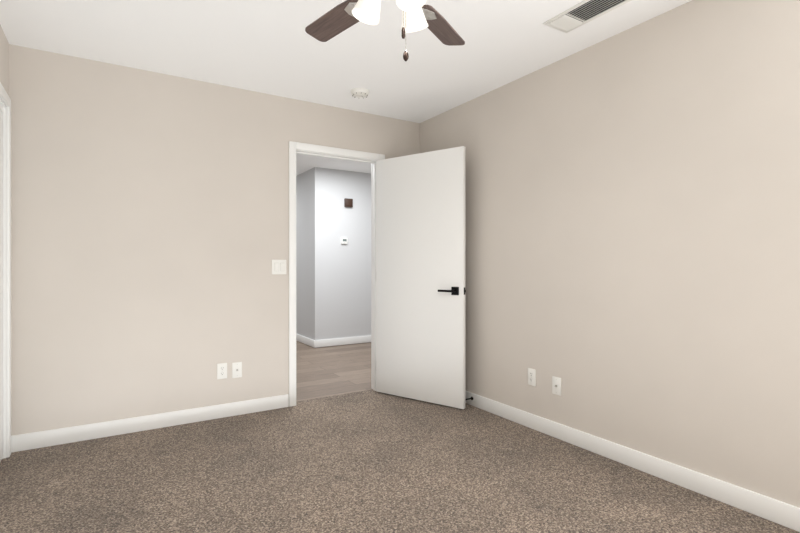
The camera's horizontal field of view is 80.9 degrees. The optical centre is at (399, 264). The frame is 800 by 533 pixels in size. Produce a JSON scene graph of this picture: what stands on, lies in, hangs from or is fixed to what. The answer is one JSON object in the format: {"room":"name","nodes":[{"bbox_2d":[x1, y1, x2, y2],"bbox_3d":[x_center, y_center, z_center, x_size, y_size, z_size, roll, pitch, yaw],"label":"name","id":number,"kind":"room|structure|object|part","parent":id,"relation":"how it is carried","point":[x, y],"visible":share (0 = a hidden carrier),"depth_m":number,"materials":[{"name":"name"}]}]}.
{"room":"empty bedroom","nodes":[
{"label":"empty bedroom","id":0,"kind":"room"},
{"bbox_2d":[0,25,8,95],"bbox_3d":[-1.181,-0.098,0.839,0.120,2.446,4.573,0,0,-32],"label":"wall","id":1,"kind":"structure","parent":0,"point":[4,62],"depth_m":2.69,"materials":[{"name":"beige paint"}]},
{"bbox_2d":[0,109,2,461],"bbox_3d":[-1.845,0.117,1.928,0.072,1.992,1.821,0,0,-32],"label":"closet doors","id":2,"kind":"structure","parent":1,"relation":"in","point":[1,284],"depth_m":2.67,"materials":[{"name":"white wood"}]},
{"bbox_2d":[0,82,10,458],"bbox_3d":[-1.856,0.096,1.921,0.120,2.059,1.863,0,0,-32],"label":"door frame","id":3,"kind":"structure","parent":1,"relation":"attached to","point":[2,106],"depth_m":2.72,"materials":[{"name":"white wood"}]},
{"bbox_2d":[9,44,419,435],"bbox_3d":[-1.110,-0.098,3.649,3.218,2.446,0.120,0,0,-32],"label":"wall","id":4,"kind":"structure","parent":0,"point":[149,226],"depth_m":3.19,"materials":[{"name":"beige paint"}]},
{"bbox_2d":[11,394,288,452],"bbox_3d":[-1.610,1.075,3.258,1.715,0.100,0.014,0,0,-32],"label":"baseboard","id":5,"kind":"structure","parent":4,"relation":"attached to","point":[40,439],"depth_m":3.16,"materials":[{"name":"white wood"}]},
{"bbox_2d":[217,363,226,378],"bbox_3d":[-1.310,0.783,3.453,0.070,0.115,0.018,0,0,-32],"label":"electrical outlet","id":6,"kind":"object","parent":4,"relation":"attached to","point":[221,370],"visible":1,"depth_m":3.45,"materials":[{"name":"white plastic"}]},
{"bbox_2d":[232,362,241,377],"bbox_3d":[-1.214,0.788,3.502,0.070,0.115,0.018,0,0,-32],"label":"cable wall plate","id":7,"kind":"object","parent":4,"relation":"attached to","point":[236,369],"visible":1,"depth_m":3.50,"materials":[{"name":"white plastic"}]},
{"bbox_2d":[272,260,285,273],"bbox_3d":[-0.945,0.019,3.674,0.116,0.115,0.013,0,0,-32],"label":"switch plate","id":8,"kind":"object","parent":4,"relation":"attached to","point":[278,266],"visible":1,"depth_m":3.67,"materials":[{"name":"white plastic"}]},
{"bbox_2d":[289,141,384,406],"bbox_3d":[-0.544,0.074,4.004,0.874,2.102,0.152,0,0,-32],"label":"door frame","id":9,"kind":"structure","parent":4,"relation":"attached to","point":[293,146],"depth_m":3.80,"materials":[{"name":"white wood"}]},
{"bbox_2d":[376,146,465,408],"bbox_3d":[0.150,0.101,3.875,0.878,2.025,0.149,0,0,36],"label":"door","id":10,"kind":"structure","parent":4,"relation":"in","point":[420,276],"depth_m":3.83,"materials":[{"name":"white wood"}]},
{"bbox_2d":[296,167,323,339],"bbox_3d":[-1.927,-0.098,7.709,0.120,2.446,3.120,0,0,-32],"label":"wall","id":11,"kind":"structure","parent":0,"point":[310,183],"depth_m":6.49,"materials":[{"name":"white paint"}]},
{"bbox_2d":[296,334,314,347],"bbox_3d":[-1.948,1.075,7.618,0.014,0.100,3.014,0,0,-32],"label":"baseboard","id":12,"kind":"structure","parent":11,"relation":"attached to","point":[305,340],"depth_m":6.62,"materials":[{"name":"white wood"}]},
{"bbox_2d":[296,341,371,401],"bbox_3d":[-1.195,1.157,6.822,5.040,0.056,5.402,0,0,-32],"label":"floor","id":13,"kind":"structure","parent":0,"point":[327,371],"depth_m":5.00,"materials":[{"name":"brown wood"}]},
{"bbox_2d":[0,0,691,175],"bbox_3d":[-0.491,-1.361,4.439,6.370,0.080,10.190,0,0,-32],"label":"ceiling","id":14,"kind":"structure","parent":0,"point":[272,47],"depth_m":2.82,"materials":[{"name":"white paint"}]},
{"bbox_2d":[351,88,368,98],"bbox_3d":[-0.304,-1.300,3.571,0.140,0.041,0.140,0,0,-32],"label":"smoke detector","id":15,"kind":"object","parent":14,"relation":"attached to","point":[360,92],"visible":1,"depth_m":3.53,"materials":[{"name":"white plastic"}]},
{"bbox_2d":[305,0,464,60],"bbox_3d":[-0.037,-0.998,1.542,0.961,0.645,0.971,0,0,-32],"label":"fan","id":16,"kind":"object","parent":14,"relation":"hanging from","point":[418,15],"visible":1,"depth_m":1.72,"materials":[{"name":"brown wood"}]},
{"bbox_3d":[-0.208,-0.934,1.755,0.099,0.040,0.427,0,0,-43],"label":"blade","id":17,"kind":"part","parent":16,"relation":"part of","materials":[{"name":"brown wood"}]},
{"bbox_3d":[-0.109,-0.862,1.550,0.101,0.118,0.097,0,0,5],"label":"lamp shade","id":18,"kind":"part","parent":16,"relation":"part of","materials":[{"name":"white glass"}]},
{"bbox_3d":[0.034,-0.862,1.450,0.097,0.118,0.101,0,0,-25],"label":"lamp shade","id":19,"kind":"part","parent":16,"relation":"part of","materials":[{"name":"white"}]},
{"bbox_3d":[0.049,-0.862,1.624,0.097,0.118,0.101,0,0,35],"label":"lamp shade","id":20,"kind":"part","parent":16,"relation":"part of","materials":[{"name":"white glass"}]},
{"bbox_3d":[0.133,-0.934,1.796,0.099,0.040,0.427,0,0,29],"label":"blade","id":21,"kind":"part","parent":16,"relation":"part of","materials":[{"name":"brown wood"}]},
{"bbox_2d":[543,0,631,32],"bbox_3d":[0.974,-1.315,2.443,0.196,0.012,0.412,0,0,-32],"label":"ceiling vent","id":22,"kind":"object","parent":14,"relation":"in","point":[577,15],"visible":1,"depth_m":2.46,"materials":[{"name":"white metal"}]},
{"bbox_2d":[324,168,370,338],"bbox_3d":[0.025,-0.098,7.160,2.610,2.446,0.120,0,0,-32],"label":"wall","id":23,"kind":"structure","parent":0,"point":[333,287],"depth_m":6.61,"materials":[{"name":"white paint"}]},
{"bbox_2d":[315,335,370,347],"bbox_3d":[-0.041,1.075,7.040,2.610,0.100,0.014,0,0,-32],"label":"baseboard","id":24,"kind":"structure","parent":23,"relation":"attached to","point":[341,341],"depth_m":6.56,"materials":[{"name":"white wood"}]},
{"bbox_2d":[341,238,347,243],"bbox_3d":[-0.780,-0.330,6.573,0.092,0.084,0.024,0,0,-32],"label":"thermostat","id":25,"kind":"object","parent":23,"relation":"attached to","point":[344,240],"visible":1,"depth_m":6.56,"materials":[{"name":"white plastic"}]},
{"bbox_2d":[344,198,352,206],"bbox_3d":[-0.723,-0.868,6.601,0.116,0.116,0.037,0,0,-32],"label":"box","id":26,"kind":"object","parent":23,"relation":"attached to","point":[348,202],"visible":0.98,"depth_m":6.58,"materials":[{"name":"brown wood"}]},
{"bbox_2d":[0,389,799,532],"bbox_3d":[-0.129,1.155,1.481,3.851,0.060,4.788,0,0,-32],"label":"floor","id":27,"kind":"structure","parent":0,"point":[370,461],"depth_m":2.43,"materials":[{"name":"brown carpet"}]},
{"bbox_2d":[420,0,799,507],"bbox_3d":[1.479,-0.098,2.429,0.120,2.446,4.693,0,0,-32],"label":"wall","id":28,"kind":"structure","parent":0,"point":[632,237],"depth_m":2.51,"materials":[{"name":"beige paint"}]},
{"bbox_2d":[528,368,535,385],"bbox_3d":[0.908,0.774,3.228,0.018,0.115,0.070,0,0,-32],"label":"electrical outlet","id":29,"kind":"object","parent":28,"relation":"attached to","point":[532,377],"visible":1,"depth_m":3.22,"materials":[{"name":"white plastic"}]},
{"bbox_2d":[552,376,560,395],"bbox_3d":[1.013,0.788,3.045,0.018,0.115,0.070,0,0,-32],"label":"outlet","id":30,"kind":"object","parent":28,"relation":"attached to","point":[556,385],"visible":1,"depth_m":3.05,"materials":[{"name":"white plastic"}]},
{"bbox_2d":[465,390,799,531],"bbox_3d":[1.394,1.075,2.438,0.014,0.100,4.559,0,0,-32],"label":"baseboard","id":31,"kind":"structure","parent":28,"relation":"attached to","point":[770,509],"depth_m":2.47,"materials":[{"name":"white wood"}]}
]}

